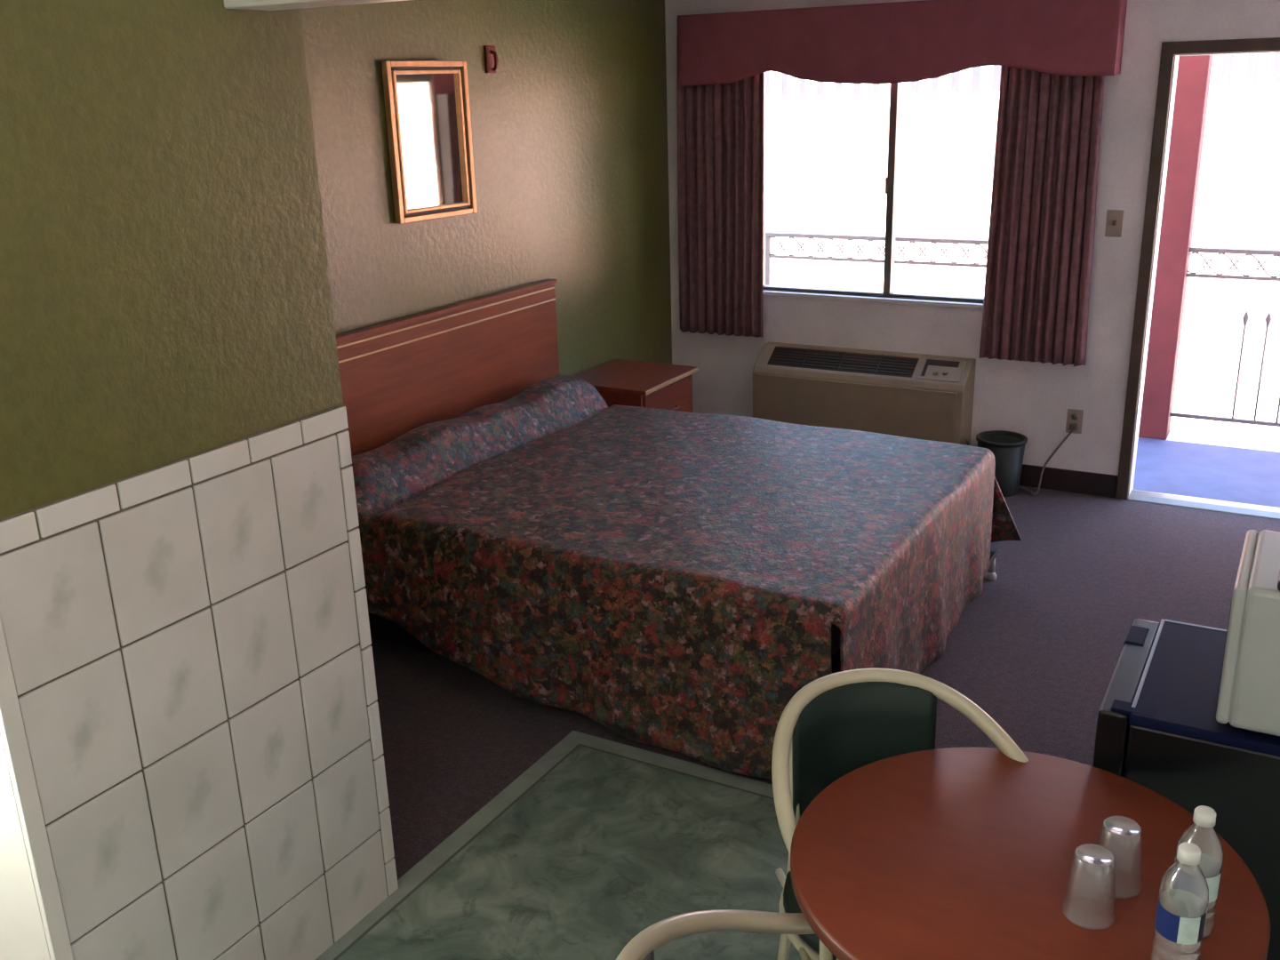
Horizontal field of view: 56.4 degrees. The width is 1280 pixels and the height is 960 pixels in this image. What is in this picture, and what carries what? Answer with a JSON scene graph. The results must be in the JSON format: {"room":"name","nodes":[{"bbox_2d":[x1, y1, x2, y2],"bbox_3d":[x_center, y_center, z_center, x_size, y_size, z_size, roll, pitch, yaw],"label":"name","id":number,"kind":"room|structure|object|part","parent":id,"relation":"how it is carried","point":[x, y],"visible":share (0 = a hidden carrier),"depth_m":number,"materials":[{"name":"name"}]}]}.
{"room":"hotel room","nodes":[
{"label":"hotel room","id":0,"kind":"room"},
{"bbox_2d":[0,0,343,519],"bbox_3d":[-2.024,0.199,1.671,1.275,2.620,3.243,9,21,28],"label":"wall partition","id":1,"kind":"structure","parent":0,"point":[165,294],"depth_m":2.20,"materials":[{"name":"green paint"}]},
{"bbox_2d":[0,616,73,959],"bbox_3d":[-1.666,0.376,1.917,0.871,2.110,0.878,9,21,28],"label":"door frame","id":2,"kind":"structure","parent":1,"relation":"attached to","point":[33,926],"depth_m":2.17,"materials":[{"name":"white paint"}]},
{"bbox_2d":[0,404,398,959],"bbox_3d":[-0.865,0.571,2.546,0.012,1.300,0.877,9,21,28],"label":"tiles","id":3,"kind":"structure","parent":1,"relation":"attached to","point":[188,640],"depth_m":2.46,"materials":[{"name":"tile"}]},
{"bbox_2d":[223,0,407,10],"bbox_3d":[0.266,-0.995,1.687,2.385,0.492,0.120,9,21,28],"label":"beam","id":4,"kind":"structure","parent":0,"point":[239,4],"depth_m":2.24,"materials":[{"name":"white paint"}]},
{"bbox_2d":[300,0,671,375],"bbox_3d":[-1.673,-0.460,3.637,0.150,2.620,7.200,9,21,28],"label":"wall","id":5,"kind":"structure","parent":0,"point":[569,131],"depth_m":5.31,"materials":[{"name":"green paint"}]},
{"bbox_2d":[380,60,477,223],"bbox_3d":[-0.823,-1.338,4.713,0.032,0.598,0.436,11,22,34],"label":"wall mirror","id":6,"kind":"object","parent":5,"relation":"attached to","point":[427,102],"visible":1,"depth_m":4.70,"materials":[{"name":"light honey-coloured wood"},{"name":"mirror glass"}]},
{"bbox_2d":[395,73,464,209],"bbox_3d":[-0.827,-1.339,4.715,0.004,0.506,0.344,11,22,34],"label":"mirror glass","id":7,"kind":"object","parent":6,"relation":"attached to","point":[428,103],"depth_m":4.71,"materials":[{"name":"mirror"}]},
{"bbox_2d":[336,279,559,455],"bbox_3d":[-0.863,-0.137,4.980,0.052,1.122,1.910,9,21,28],"label":"headboard","id":8,"kind":"object","parent":5,"relation":"attached to","point":[401,375],"visible":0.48,"depth_m":4.95,"materials":[{"name":"brown wood"}]},
{"bbox_2d":[484,45,497,73],"bbox_3d":[-0.615,-1.766,5.015,0.044,0.110,0.067,9,21,28],"label":"wall hook","id":9,"kind":"object","parent":5,"relation":"attached to","point":[491,57],"visible":1,"depth_m":5.01,"materials":[{"name":"red plastic"}]},
{"bbox_2d":[315,730,819,959],"bbox_3d":[-0.184,1.552,1.577,2.398,0.005,4.124,9,21,28],"label":"floor","id":10,"kind":"structure","parent":0,"point":[599,842],"depth_m":3.15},
{"bbox_2d":[616,909,838,959],"bbox_3d":[0.192,1.061,1.732,0.462,0.811,0.526,-6,19,-14],"label":"armchair","id":11,"kind":"object","parent":10,"relation":"on","point":[643,946],"visible":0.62,"depth_m":1.82,"materials":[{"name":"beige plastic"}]},
{"bbox_3d":[0.017,0.836,1.610,0.098,0.257,0.304,-6,19,-14],"label":"backrest","id":12,"kind":"part","parent":11,"relation":"part of","materials":[{"name":"green plastic"}]},
{"bbox_2d":[771,668,1028,959],"bbox_3d":[0.488,0.844,2.318,0.526,0.841,0.462,-7,19,-16],"label":"armchair","id":13,"kind":"object","parent":10,"relation":"on","point":[839,724],"visible":0.41,"depth_m":2.36,"materials":[{"name":"beige metal"}]},
{"bbox_3d":[0.293,0.829,2.429,0.026,0.810,0.074,-18,24,-40],"label":"leg","id":14,"kind":"part","parent":13,"relation":"part of","materials":[{"name":"beige metal"}]},
{"bbox_3d":[0.487,0.843,2.321,0.502,0.019,0.433,-7,19,-16],"label":"seat frame","id":15,"kind":"part","parent":13,"relation":"part of","materials":[{"name":"beige wood"}]},
{"bbox_3d":[0.486,0.807,2.311,0.416,0.055,0.416,-7,19,-16],"label":"seat","id":16,"kind":"part","parent":13,"relation":"part of","materials":[{"name":"green plastic"}]},
{"bbox_3d":[0.321,1.011,2.087,0.033,0.675,0.041,-7,19,-16],"label":"leg","id":17,"kind":"part","parent":13,"relation":"part of","materials":[{"name":"beige wood"}]},
{"bbox_3d":[0.430,0.549,2.395,0.304,0.287,0.098,-7,19,-16],"label":"backrest","id":18,"kind":"part","parent":13,"relation":"part of","materials":[{"name":"green plastic"}]},
{"bbox_3d":[0.475,0.530,2.227,0.526,0.189,0.436,-7,19,-16],"label":"arm rail","id":19,"kind":"part","parent":13,"relation":"part of","materials":[{"name":"beige metal"}]},
{"bbox_2d":[790,747,1270,959],"bbox_3d":[0.628,0.978,2.068,0.738,0.735,0.738,9,21,28],"label":"round table","id":20,"kind":"object","parent":10,"relation":"on","point":[948,853],"visible":0.94,"depth_m":1.96,"materials":[{"name":"brown wood"}]},
{"bbox_2d":[1061,843,1115,929],"bbox_3d":[0.687,0.615,1.818,0.079,0.107,0.079,9,21,28],"label":"plastic cup","id":21,"kind":"object","parent":20,"relation":"on","point":[1093,861],"visible":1,"depth_m":1.80,"materials":[{"name":"white"}]},
{"bbox_2d":[1089,816,1142,898],"bbox_3d":[0.756,0.591,1.884,0.079,0.107,0.079,9,21,28],"label":"plastic cup","id":22,"kind":"object","parent":20,"relation":"on","point":[1117,831],"visible":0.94,"depth_m":1.87,"materials":[{"name":"white"}]},
{"bbox_2d":[1150,841,1208,959],"bbox_3d":[0.762,0.605,1.681,0.064,0.206,0.064,5,19,20],"label":"water bottle","id":23,"kind":"object","parent":20,"relation":"on","point":[1172,903],"visible":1,"depth_m":1.67,"materials":[{"name":"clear plastic"}]},
{"bbox_2d":[1170,805,1223,939],"bbox_3d":[0.823,0.577,1.763,0.064,0.206,0.064,-2,18,-1],"label":"water bottle","id":24,"kind":"object","parent":20,"relation":"on","point":[1185,877],"visible":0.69,"depth_m":1.75,"materials":[{"name":"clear plastic"}]},
{"bbox_2d":[1092,618,1279,959],"bbox_3d":[1.209,0.795,2.401,0.549,0.850,0.463,9,21,28],"label":"mini fridge","id":25,"kind":"object","parent":10,"relation":"on","point":[1158,730],"visible":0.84,"depth_m":2.18,"materials":[{"name":"black plastic"}]},
{"bbox_3d":[0.993,0.743,2.510,0.052,0.794,0.452,9,21,28],"label":"door","id":26,"kind":"part","parent":25,"relation":"part of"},
{"bbox_3d":[1.041,0.337,2.504,0.038,0.029,0.090,9,21,28],"label":"handle","id":27,"kind":"part","parent":25,"relation":"part of","materials":[{"name":"black plastic"}]},
{"bbox_3d":[1.228,0.393,2.271,0.490,0.006,0.429,9,21,28],"label":"edge trim","id":28,"kind":"part","parent":25,"relation":"part of","materials":[{"name":"black plastic"}]},
{"bbox_2d":[1216,529,1279,735],"bbox_3d":[1.303,0.299,2.093,0.486,0.280,0.321,9,21,28],"label":"microwave","id":29,"kind":"object","parent":25,"relation":"on","point":[1249,695],"visible":1,"depth_m":2.06,"materials":[{"name":"white plastic"}]},
{"bbox_3d":[1.103,0.264,2.201,0.022,0.263,0.317,9,21,28],"label":"door","id":30,"kind":"part","parent":29,"relation":"part of","materials":[{"name":"white plastic"}]},
{"bbox_2d":[1277,570,1279,591],"bbox_3d":[1.141,0.176,1.998,0.130,0.022,0.074,9,21,28],"label":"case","id":31,"kind":"object","parent":29,"relation":"on","point":[1278,580],"visible":1,"depth_m":2.00,"materials":[{"name":"plastic"}]},
{"bbox_2d":[371,485,1279,879],"bbox_3d":[-0.013,1.112,3.100,3.960,0.120,7.350,9,21,28],"label":"floor","id":32,"kind":"structure","parent":0,"point":[1038,651],"depth_m":4.24,"materials":[{"name":"purple carpet"}]},
{"bbox_2d":[570,359,698,412],"bbox_3d":[-0.041,-0.228,5.988,0.495,0.620,0.550,9,21,28],"label":"nightstand","id":33,"kind":"object","parent":32,"relation":"on","point":[618,381],"visible":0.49,"depth_m":5.83,"materials":[{"name":"brown wood"}]},
{"bbox_3d":[0.129,-0.347,5.835,0.032,0.240,0.466,9,21,28],"label":"drawer","id":34,"kind":"part","parent":33,"relation":"part of","materials":[{"name":"brown wood"}]},
{"bbox_2d":[368,411,999,673],"bbox_3d":[0.136,0.246,4.602,2.069,0.575,1.762,9,21,28],"label":"bed","id":35,"kind":"object","parent":32,"relation":"on","point":[381,628],"visible":0.09,"depth_m":4.25,"materials":[{"name":"fabric"}]},
{"bbox_3d":[0.140,0.405,4.657,2.065,0.040,1.755,9,21,28],"label":"frame","id":36,"kind":"part","parent":35,"relation":"part of","materials":[{"name":"multicoloured fabric"}]},
{"bbox_2d":[351,375,1021,780],"bbox_3d":[0.133,0.177,4.518,2.177,0.714,1.874,9,21,28],"label":"bedspread","id":37,"kind":"object","parent":35,"relation":"on","point":[669,580],"visible":0.93,"depth_m":3.93,"materials":[{"name":"multicoloured fabric"}]},
{"bbox_3d":[0.051,0.103,4.511,1.970,0.240,1.610,9,21,28],"label":"mattress","id":38,"kind":"part","parent":35,"relation":"part of","materials":[{"name":"multicoloured fabric"}]},
{"bbox_3d":[1.443,0.357,4.902,0.048,0.105,0.048,9,21,28],"label":"leg","id":39,"kind":"part","parent":35,"relation":"part of","materials":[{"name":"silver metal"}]},
{"bbox_2d":[976,430,1027,497],"bbox_3d":[1.780,-0.078,5.907,0.244,0.284,0.244,9,21,28],"label":"trash can","id":40,"kind":"object","parent":32,"relation":"on","point":[1008,447],"visible":0.78,"depth_m":5.82,"materials":[{"name":"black plastic"}]},
{"bbox_2d":[664,0,1279,493],"bbox_3d":[1.785,-1.257,5.750,3.960,2.620,0.130,9,21,28],"label":"wall","id":41,"kind":"structure","parent":0,"point":[1033,400],"depth_m":5.84,"materials":[{"name":"white paint"}]},
{"bbox_2d":[763,72,983,309],"bbox_3d":[1.174,-1.510,5.992,1.340,1.217,0.117,9,21,28],"label":"window","id":42,"kind":"structure","parent":41,"relation":"in","point":[891,181],"depth_m":6.06,"materials":[{"name":"metal"}]},
{"bbox_3d":[1.179,-0.936,6.159,1.340,0.022,0.067,9,21,28],"label":"sill","id":43,"kind":"part","parent":42,"relation":"part of","materials":[{"name":"white paint"}]},
{"bbox_2d":[676,0,1127,87],"bbox_3d":[1.156,-2.067,5.664,2.123,0.357,0.165,9,21,28],"label":"window valance","id":44,"kind":"object","parent":41,"relation":"attached to","point":[912,41],"visible":1,"depth_m":5.54,"materials":[{"name":"red fabric"}]},
{"bbox_2d":[676,35,763,337],"bbox_3d":[0.420,-1.529,6.288,0.516,1.544,0.057,9,21,28],"label":"curtain","id":45,"kind":"object","parent":44,"relation":"hanging from","point":[720,126],"visible":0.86,"depth_m":6.30,"materials":[{"name":"red fabric"}]},
{"bbox_2d":[979,65,1104,366],"bbox_3d":[1.861,-1.305,5.506,0.491,1.561,0.057,9,21,28],"label":"curtain","id":46,"kind":"object","parent":44,"relation":"hanging from","point":[1039,265],"visible":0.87,"depth_m":5.53,"materials":[{"name":"fabric"}]},
{"bbox_3d":[2.078,-1.939,5.173,0.018,0.344,0.140,9,21,28],"label":"panel","id":47,"kind":"part","parent":44,"relation":"part of","materials":[{"name":"red fabric"}]},
{"bbox_2d":[752,341,1077,495],"bbox_3d":[1.366,-0.319,6.114,1.634,0.625,0.218,9,21,28],"label":"air conditioner","id":48,"kind":"object","parent":41,"relation":"attached to","point":[905,395],"visible":0.73,"depth_m":6.09,"materials":[{"name":"beige plastic"}]},
{"bbox_3d":[1.503,-0.547,5.936,0.202,0.084,0.120,9,21,28],"label":"control panel","id":49,"kind":"part","parent":48,"relation":"part of","materials":[{"name":"beige plastic"}]},
{"bbox_3d":[1.868,-0.122,5.916,0.521,0.347,0.147,9,21,28],"label":"power cord","id":50,"kind":"part","parent":48,"relation":"part of","materials":[{"name":"beige plastic"}]},
{"bbox_2d":[1019,464,1117,497],"bbox_3d":[1.253,-0.126,6.374,2.436,0.112,0.012,9,21,28],"label":"baseboard","id":51,"kind":"structure","parent":41,"relation":"attached to","point":[1058,479],"depth_m":5.89,"materials":[{"name":"plastic"}]},
{"bbox_2d":[1065,408,1083,433],"bbox_3d":[2.113,-0.285,5.808,0.074,0.120,0.008,9,21,28],"label":"wall outlet","id":52,"kind":"object","parent":41,"relation":"attached to","point":[1073,416],"visible":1,"depth_m":5.80,"materials":[{"name":"beige plastic"}]},
{"bbox_2d":[1071,414,1078,420],"bbox_3d":[2.111,-0.306,5.798,0.032,0.032,0.003,9,21,28],"label":"socket","id":53,"kind":"object","parent":52,"relation":"attached to","point":[1074,417],"depth_m":5.80,"materials":[{"name":"beige plastic"}]},
{"bbox_2d":[1104,209,1123,237],"bbox_3d":[2.169,-1.173,5.461,0.072,0.120,0.017,9,21,28],"label":"light switch","id":54,"kind":"object","parent":41,"relation":"attached to","point":[1115,218],"visible":1,"depth_m":5.46,"materials":[{"name":"beige plastic"}]},
{"bbox_2d":[1115,37,1279,519],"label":"door frame","id":55,"kind":"structure","parent":41,"relation":"in","point":[1171,52],"depth_m":5.46,"materials":[{"name":"white paint"}]},
{"label":"outside","id":56,"kind":"structure","parent":0,"visible":0},
{"bbox_2d":[1169,407,1279,440],"bbox_3d":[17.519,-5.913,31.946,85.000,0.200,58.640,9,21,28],"label":"ground","id":57,"kind":"structure","parent":56,"point":[1180,424],"depth_m":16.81,"materials":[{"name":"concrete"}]},
{"bbox_2d":[765,52,1279,416],"bbox_3d":[10.503,-4.412,18.421,50.600,5.800,6.650,9,21,28],"label":"sky","id":58,"kind":"structure","parent":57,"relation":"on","point":[827,153],"depth_m":18.26,"materials":[{"name":"paint"}]},
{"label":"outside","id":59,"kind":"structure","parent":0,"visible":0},
{"bbox_2d":[1133,437,1279,507],"bbox_3d":[2.467,-0.043,6.451,11.500,0.158,1.000,9,21,28],"label":"walkway","id":60,"kind":"structure","parent":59,"point":[1198,470],"depth_m":6.16,"materials":[{"name":"blue concrete"}]},
{"bbox_2d":[1138,55,1213,439],"bbox_3d":[2.858,-1.734,6.338,0.215,3.101,0.175,9,21,28],"label":"column","id":61,"kind":"structure","parent":60,"relation":"on","point":[1194,74],"depth_m":6.39,"materials":[{"name":"red paint"}]},
{"bbox_2d":[1144,430,1279,452],"bbox_3d":[2.770,-0.200,6.963,11.500,0.199,0.230,9,21,28],"label":"kerb","id":62,"kind":"object","parent":60,"relation":"attached to","point":[1271,445],"depth_m":6.66,"materials":[{"name":"concrete"}]},
{"bbox_2d":[765,232,1279,427],"bbox_3d":[2.348,-0.849,6.959,6.801,1.059,0.040,9,21,28],"label":"walkway railing","id":63,"kind":"object","parent":62,"relation":"on","point":[769,255],"visible":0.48,"depth_m":7.03,"materials":[{"name":"metal"}]},
{"bbox_3d":[0.834,-1.065,7.788,0.032,1.036,0.032,9,21,28],"label":"post","id":64,"kind":"part","parent":63,"relation":"part of","materials":[{"name":"metal"}]},
{"bbox_3d":[2.334,-1.340,6.797,6.800,0.023,0.040,9,21,28],"label":"rail","id":65,"kind":"part","parent":63,"relation":"part of","materials":[{"name":"metal"}]},
{"bbox_3d":[2.338,-1.210,6.840,6.800,0.018,0.024,9,21,28],"label":"rail","id":66,"kind":"part","parent":63,"relation":"part of","materials":[{"name":"metal"}]},
{"bbox_3d":[2.359,-0.467,7.085,6.800,0.022,0.024,9,21,28],"label":"rail","id":67,"kind":"part","parent":63,"relation":"part of","materials":[{"name":"metal"}]}
]}

